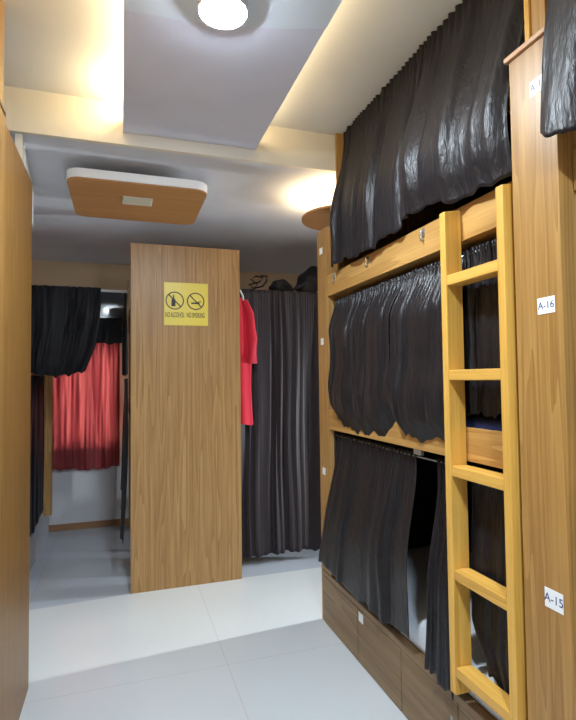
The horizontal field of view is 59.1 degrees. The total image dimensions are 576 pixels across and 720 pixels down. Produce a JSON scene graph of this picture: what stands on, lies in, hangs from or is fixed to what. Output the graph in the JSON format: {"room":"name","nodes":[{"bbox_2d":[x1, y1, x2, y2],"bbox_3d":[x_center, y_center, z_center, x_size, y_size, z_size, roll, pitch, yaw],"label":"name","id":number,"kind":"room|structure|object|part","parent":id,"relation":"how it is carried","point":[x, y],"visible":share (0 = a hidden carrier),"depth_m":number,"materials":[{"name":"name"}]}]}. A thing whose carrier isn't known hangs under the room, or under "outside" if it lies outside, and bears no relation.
{"room":"dormitory","nodes":[
{"label":"dormitory","id":0,"kind":"room"},
{"bbox_2d":[32,260,298,524],"bbox_3d":[-0.484,0.330,6.256,5.820,3.030,0.132,0,-2,-18],"label":"wall","id":1,"kind":"structure","parent":0,"point":[94,494],"depth_m":5.63,"materials":[{"name":"grey paint"}]},
{"bbox_2d":[49,518,128,531],"bbox_3d":[-0.443,1.806,6.129,5.820,0.070,0.018,0,-2,-18],"label":"baseboard","id":2,"kind":"structure","parent":1,"relation":"attached to","point":[113,522],"depth_m":5.54,"materials":[{"name":"brown wood"}]},
{"bbox_2d":[100,292,123,317],"bbox_3d":[-1.992,-0.591,5.714,0.315,0.355,0.052,0,-2,-18],"label":"glass panel","id":3,"kind":"object","parent":1,"relation":"attached to","point":[112,306],"visible":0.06,"depth_m":5.71,"materials":[{"name":"grey"}]},
{"bbox_2d":[10,133,335,274],"bbox_3d":[-0.006,-1.187,4.803,5.820,0.080,3.070,0,-2,-18],"label":"ceiling","id":4,"kind":"structure","parent":0,"point":[256,210],"depth_m":4.00,"materials":[{"name":"paint"}]},
{"bbox_2d":[15,133,32,224],"bbox_3d":[-1.589,-1.060,3.073,0.035,0.270,0.785,0,-2,-23],"label":"trim","id":5,"kind":"structure","parent":4,"relation":"attached to","point":[19,142],"depth_m":2.78,"materials":[{"name":"white paint"}]},
{"bbox_2d":[66,167,206,224],"bbox_3d":[-1.017,-1.117,3.447,0.845,0.140,0.750,0,-2,-18],"label":"ceiling plate","id":6,"kind":"object","parent":4,"relation":"hanging from","point":[95,193],"visible":1,"depth_m":3.29,"materials":[{"name":"brown wood"}]},
{"bbox_2d":[122,196,152,206],"bbox_3d":[-1.001,-1.054,3.379,0.190,0.008,0.147,0,-2,-18],"label":"panel light","id":7,"kind":"object","parent":6,"relation":"on","point":[126,200],"depth_m":3.36,"materials":[{"name":"white plastic"}]},
{"bbox_2d":[4,86,335,172],"bbox_3d":[0.475,-1.327,3.335,5.820,0.235,0.030,0,-2,-18],"label":"ceiling beam","id":8,"kind":"structure","parent":4,"relation":"attached to","point":[28,112],"depth_m":2.85,"materials":[{"name":"beige paint"}]},
{"bbox_2d":[302,193,333,230],"bbox_3d":[0.399,-1.105,3.695,0.604,0.178,0.604,0,-2,-18],"label":"ceiling plate","id":9,"kind":"object","parent":4,"relation":"hanging from","point":[318,218],"visible":0.35,"depth_m":3.65,"materials":[{"name":"brown wood"}]},
{"bbox_2d":[19,525,407,719],"bbox_3d":[0.898,1.699,2.040,5.820,0.060,8.650,0,-2,-18],"label":"floor","id":10,"kind":"structure","parent":0,"point":[302,670],"depth_m":3.06,"materials":[{"name":"tile"}]},
{"bbox_2d":[0,0,5,602],"bbox_3d":[-0.909,0.076,1.243,0.039,3.165,1.732,0,-2,-18],"label":"partition panel","id":11,"kind":"object","parent":10,"relation":"on","point":[2,6],"visible":1,"depth_m":2.05,"materials":[{"name":"brown wood"}]},
{"bbox_2d":[0,124,31,719],"bbox_3d":[-1.720,0.364,2.241,0.949,2.685,0.685,0,-2,-18],"label":"partition panel","id":12,"kind":"object","parent":10,"relation":"on","point":[16,397],"visible":0.98,"depth_m":2.35,"materials":[{"name":"brown wood"}]},
{"bbox_2d":[29,373,52,571],"bbox_3d":[-2.601,0.657,4.601,0.745,2.300,1.610,0,-2,-18],"label":"bunk bed","id":13,"kind":"object","parent":10,"relation":"on","point":[38,537],"visible":0.3,"depth_m":5.09,"materials":[{"name":"grey paint"}]},
{"bbox_2d":[30,375,44,535],"bbox_3d":[-2.258,0.822,4.570,0.035,1.360,0.756,0,-2,-18],"label":"curtain","id":14,"kind":"object","parent":13,"relation":"hanging from","point":[37,382],"visible":0.95,"depth_m":4.54,"materials":[{"name":"black fabric"}]},
{"bbox_3d":[-2.424,0.541,5.144,0.070,2.030,0.080,0,-2,-18],"label":"post","id":15,"kind":"part","parent":13,"relation":"part of","materials":[{"name":"brown wood"}]},
{"bbox_2d":[126,243,241,593],"bbox_3d":[-1.094,0.465,4.893,0.879,2.671,1.870,0,-2,-18],"label":"wooden partition","id":16,"kind":"object","parent":10,"relation":"on","point":[184,402],"visible":0.96,"depth_m":4.00,"materials":[{"name":"brown wood"}]},
{"bbox_2d":[96,318,122,344],"bbox_3d":[-2.188,-0.317,5.529,0.813,0.293,0.032,0,-2,-18],"label":"curtain","id":17,"kind":"object","parent":16,"relation":"hanging from","point":[110,329],"visible":0.32,"depth_m":5.61,"materials":[{"name":"black fabric"}]},
{"bbox_2d":[101,289,130,292],"bbox_3d":[-1.766,-0.591,4.291,0.917,0.050,0.040,0,-2,-18],"label":"curtain rod","id":18,"kind":"object","parent":16,"relation":"attached to","point":[102,290],"visible":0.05,"depth_m":4.38,"materials":[{"name":"white metal"}]},
{"bbox_2d":[31,285,100,377],"bbox_3d":[-1.875,-0.234,4.191,0.623,0.760,0.200,0,-2,-15],"label":"curtain","id":19,"kind":"object","parent":18,"relation":"hanging from","point":[65,320],"visible":0.83,"depth_m":4.18,"materials":[{"name":"black fabric"}]},
{"bbox_2d":[120,379,127,543],"bbox_3d":[-1.511,0.813,4.685,0.071,1.271,1.603,0,-2,-18],"label":"curtain","id":20,"kind":"object","parent":16,"relation":"hanging from","point":[124,466],"visible":1,"depth_m":3.99,"materials":[{"name":"black fabric"}]},
{"bbox_2d":[122,293,127,375],"bbox_3d":[-1.617,-0.217,5.034,0.059,0.743,1.050,0,-2,-19],"label":"curtain","id":21,"kind":"object","parent":16,"relation":"hanging from","point":[124,324],"visible":1,"depth_m":4.72,"materials":[{"name":"black fabric"}]},
{"bbox_3d":[-1.746,0.637,5.636,0.040,2.400,0.040,0,-2,-18],"label":"post","id":22,"kind":"part","parent":16,"relation":"part of","materials":[{"name":"brown wood"}]},
{"bbox_2d":[164,282,207,325],"bbox_3d":[-0.808,-0.444,4.037,0.344,0.340,0.005,0,-2,-18],"label":"warning sign","id":23,"kind":"object","parent":16,"relation":"attached to","point":[186,304],"visible":1,"depth_m":4.04,"materials":[{"name":"yellow"}]},
{"bbox_3d":[0.008,-0.596,4.557,1.045,0.060,0.040,0,-2,-18],"label":"curtain rod","id":24,"kind":"object","parent":16,"relation":"attached to","visible":0},
{"bbox_2d":[240,290,256,424],"bbox_3d":[-0.462,-0.036,4.298,0.400,1.176,0.178,0,-2,-18],"label":"shirt","id":25,"kind":"object","parent":24,"relation":"hanging from","point":[248,336],"visible":0.34,"depth_m":4.28,"materials":[{"name":"red fabric"}]},
{"bbox_2d":[240,289,320,559],"bbox_3d":[-0.045,0.545,4.467,0.907,2.323,0.065,0,-2,-18],"label":"curtain","id":26,"kind":"object","parent":24,"relation":"hanging from","point":[281,487],"visible":0.78,"depth_m":4.47,"materials":[{"name":"black fabric"}]},
{"bbox_2d":[317,227,394,624],"bbox_3d":[0.678,0.426,3.507,0.925,2.600,0.172,0,-2,-18],"label":"column","id":27,"kind":"structure","parent":10,"relation":"on","point":[325,302],"depth_m":3.36,"materials":[{"name":"brown wood"}]},
{"bbox_2d":[322,112,511,719],"bbox_3d":[0.935,0.109,2.690,0.947,3.165,1.865,0,-2,-18],"label":"bunk bed","id":28,"kind":"object","parent":10,"relation":"on","point":[393,661],"visible":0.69,"depth_m":2.59,"materials":[{"name":"brown wood"}]},
{"bbox_3d":[0.320,1.565,3.135,0.014,0.296,0.522,0,-2,-18],"label":"drawer","id":29,"kind":"part","parent":28,"relation":"part of","materials":[{"name":"brown wood"}]},
{"bbox_2d":[328,275,402,436],"bbox_3d":[0.397,0.011,2.860,0.139,0.830,0.817,0,-2,-18],"label":"curtain","id":30,"kind":"object","parent":28,"relation":"hanging from","point":[358,331],"visible":0.98,"depth_m":2.76,"materials":[{"name":"black fabric"}]},
{"bbox_2d":[318,434,416,637],"bbox_3d":[0.404,0.896,2.861,0.128,0.882,1.132,0,-2,-18],"label":"curtain","id":31,"kind":"object","parent":28,"relation":"hanging from","point":[365,539],"visible":1,"depth_m":2.70,"materials":[{"name":"black fabric"}]},
{"bbox_2d":[330,44,423,266],"bbox_3d":[0.446,-1.015,2.762,0.161,0.895,0.928,0,-2,-18],"label":"curtain","id":32,"kind":"object","parent":28,"relation":"hanging from","point":[367,206],"visible":0.94,"depth_m":2.67,"materials":[{"name":"black fabric"}]},
{"bbox_3d":[0.476,1.545,2.660,0.014,0.296,0.466,0,-2,-18],"label":"drawer","id":33,"kind":"part","parent":28,"relation":"part of","materials":[{"name":"brown wood"}]},
{"bbox_3d":[0.737,-0.943,3.368,0.901,1.005,0.020,0,-2,-18],"label":"panel","id":34,"kind":"part","parent":28,"relation":"part of","materials":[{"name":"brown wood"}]},
{"bbox_3d":[0.535,1.370,2.506,0.034,0.035,1.865,0,-2,-18],"label":"rail","id":35,"kind":"part","parent":28,"relation":"part of","materials":[{"name":"brown wood"}]},
{"bbox_2d":[386,253,463,442],"bbox_3d":[0.603,-0.019,2.236,0.133,0.823,0.472,0,-2,-18],"label":"curtain","id":36,"kind":"object","parent":28,"relation":"hanging from","point":[414,379],"visible":0.89,"depth_m":2.23,"materials":[{"name":"black fabric"}]},
{"bbox_3d":[0.617,1.527,2.229,0.014,0.296,0.430,0,-2,-18],"label":"drawer","id":37,"kind":"part","parent":28,"relation":"part of","materials":[{"name":"brown wood"}]},
{"bbox_2d":[424,458,453,700],"bbox_3d":[0.654,0.876,2.099,0.116,0.906,0.208,0,-2,-18],"label":"curtain","id":38,"kind":"object","parent":28,"relation":"hanging from","point":[437,647],"visible":0.59,"depth_m":2.11,"materials":[{"name":"black fabric"}]},
{"bbox_2d":[401,546,503,719],"bbox_3d":[0.981,1.283,2.577,0.868,0.131,1.675,0,-2,-18],"label":"mattress","id":39,"kind":"object","parent":28,"relation":"on","point":[418,557],"visible":0.03,"depth_m":2.48,"materials":[{"name":"white fabric"}]},
{"bbox_2d":[398,0,523,214],"bbox_3d":[0.676,-1.044,2.023,0.194,0.900,0.668,0,-2,-18],"label":"curtain","id":40,"kind":"object","parent":28,"relation":"hanging from","point":[455,143],"visible":0.98,"depth_m":1.97,"materials":[{"name":"black fabric"}]},
{"bbox_3d":[0.752,1.510,1.817,0.014,0.296,0.426,0,-2,-18],"label":"drawer","id":41,"kind":"part","parent":28,"relation":"part of","materials":[{"name":"brown wood"}]},
{"bbox_2d":[463,239,501,417],"bbox_3d":[0.769,-0.114,1.869,0.032,0.664,0.345,0,-2,-18],"label":"curtain","id":42,"kind":"object","parent":28,"relation":"hanging from","point":[481,302],"visible":0.48,"depth_m":1.94,"materials":[{"name":"black fabric"}]},
{"bbox_2d":[439,184,527,719],"bbox_3d":[0.705,0.506,1.823,0.076,2.212,0.353,0,-2,-18],"label":"ladder","id":43,"kind":"object","parent":28,"relation":"attached to","point":[464,677],"visible":0.97,"depth_m":1.80,"materials":[{"name":"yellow wood"}]},
{"bbox_3d":[0.653,0.337,1.980,0.076,1.862,0.035,0,-2,-18],"label":"rail","id":44,"kind":"part","parent":43,"relation":"part of","materials":[{"name":"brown wood"}]},
{"bbox_3d":[0.754,0.504,1.672,0.076,2.202,0.035,0,-2,-18],"label":"rail","id":45,"kind":"part","parent":43,"relation":"part of","materials":[{"name":"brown wood"}]},
{"bbox_2d":[465,402,501,430],"bbox_3d":[0.991,0.316,2.558,0.863,0.139,1.555,0,-2,-18],"label":"mattress","id":46,"kind":"object","parent":28,"relation":"on","point":[480,421],"visible":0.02,"depth_m":1.96,"materials":[{"name":"blue"}]},
{"bbox_3d":[1.399,0.107,2.763,0.020,3.165,1.715,0,-2,-18],"label":"panel","id":47,"kind":"part","parent":28,"relation":"part of","materials":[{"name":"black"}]},
{"bbox_2d":[471,466,508,693],"bbox_3d":[0.774,0.840,1.830,0.051,0.858,0.340,0,-2,-18],"label":"curtain","id":48,"kind":"object","parent":28,"relation":"hanging from","point":[488,554],"visible":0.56,"depth_m":1.88,"materials":[{"name":"black fabric"}]},
{"bbox_2d":[504,0,575,719],"bbox_3d":[1.232,0.068,1.714,0.990,3.165,0.202,0,-2,-18],"label":"partition panel","id":49,"kind":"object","parent":10,"relation":"on","point":[544,195],"depth_m":1.54,"materials":[{"name":"brown wood"}]},
{"bbox_3d":[0.783,-0.998,1.611,0.072,0.018,0.202,0,-2,-18],"label":"trim","id":50,"kind":"part","parent":49,"relation":"part of","materials":[{"name":"brown wood"}]},
{"bbox_2d":[572,148,575,190],"bbox_3d":[1.534,0.034,0.902,0.923,3.165,1.600,0,-2,-18],"label":"bunk bed","id":51,"kind":"object","parent":10,"relation":"on","point":[573,150],"visible":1,"depth_m":1.51,"materials":[{"name":"brown wood"}]},
{"bbox_3d":[-0.041,0.588,4.817,1.075,2.395,0.380,0,-2,-18],"label":"ledge","id":52,"kind":"object","parent":10,"relation":"on","visible":0},
{"bbox_2d":[248,275,267,288],"bbox_3d":[-0.340,-0.703,4.737,0.308,0.190,0.066,0,-2,-18],"label":"cable","id":53,"kind":"object","parent":52,"relation":"on","point":[260,276],"visible":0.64,"depth_m":4.73,"materials":[{"name":"black plastic"}]},
{"bbox_2d":[268,279,291,290],"bbox_3d":[-0.091,-0.697,4.865,0.258,0.160,0.201,0,-2,-18],"label":"cap","id":54,"kind":"object","parent":52,"relation":"on","point":[282,284],"visible":0.58,"depth_m":4.79,"materials":[{"name":"black fabric"}]},
{"bbox_2d":[289,266,317,291],"bbox_3d":[0.169,-0.768,4.954,0.424,0.308,0.277,0,-2,-18],"label":"bag","id":55,"kind":"object","parent":52,"relation":"on","point":[307,281],"visible":0.52,"depth_m":4.86,"materials":[{"name":"black fabric"}]},
{"bbox_2d":[3,0,524,134],"bbox_3d":[1.327,-1.594,0.739,5.820,0.080,5.650,0,-2,-18],"label":"ceiling","id":56,"kind":"structure","parent":0,"point":[65,47],"depth_m":2.42,"materials":[{"name":"white paint"}]},
{"bbox_2d":[123,0,341,149],"bbox_3d":[0.207,-1.460,0.628,0.767,0.169,4.946,0,-2,-18],"label":"ceiling panel","id":57,"kind":"object","parent":56,"relation":"hanging from","point":[185,77],"visible":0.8,"depth_m":2.27,"materials":[{"name":"grey paint"}]},
{"bbox_2d":[198,0,247,29],"bbox_3d":[-0.241,-1.299,1.882,0.184,0.046,0.184,0,-2,-18],"label":"ceiling lamp","id":58,"kind":"object","parent":57,"relation":"attached to","point":[219,14],"visible":1,"depth_m":1.87,"materials":[{"name":"white"}]},
{"bbox_3d":[0.362,-1.427,0.155,0.767,0.064,3.955,0,-2,-18],"label":"panel","id":59,"kind":"part","parent":57,"relation":"part of","materials":[{"name":"white paint"}]},
{"bbox_2d":[540,0,575,137],"bbox_3d":[0.893,-1.066,1.139,0.095,0.904,0.822,0,-2,-18],"label":"curtain","id":60,"kind":"object","parent":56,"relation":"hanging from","point":[558,81],"visible":1,"depth_m":1.43,"materials":[{"name":"black fabric"}]},
{"bbox_3d":[-2.234,-0.244,5.609,0.850,0.020,0.078,0,-2,-18],"label":"curtain rod","id":61,"kind":"object","parent":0,"visible":0},
{"bbox_2d":[53,343,119,470],"bbox_3d":[-2.217,0.468,5.536,0.731,1.459,0.043,0,-2,-18],"label":"window curtain","id":62,"kind":"object","parent":61,"relation":"hanging from","point":[86,405],"visible":0.76,"depth_m":5.55,"materials":[{"name":"red fabric"}]}
]}

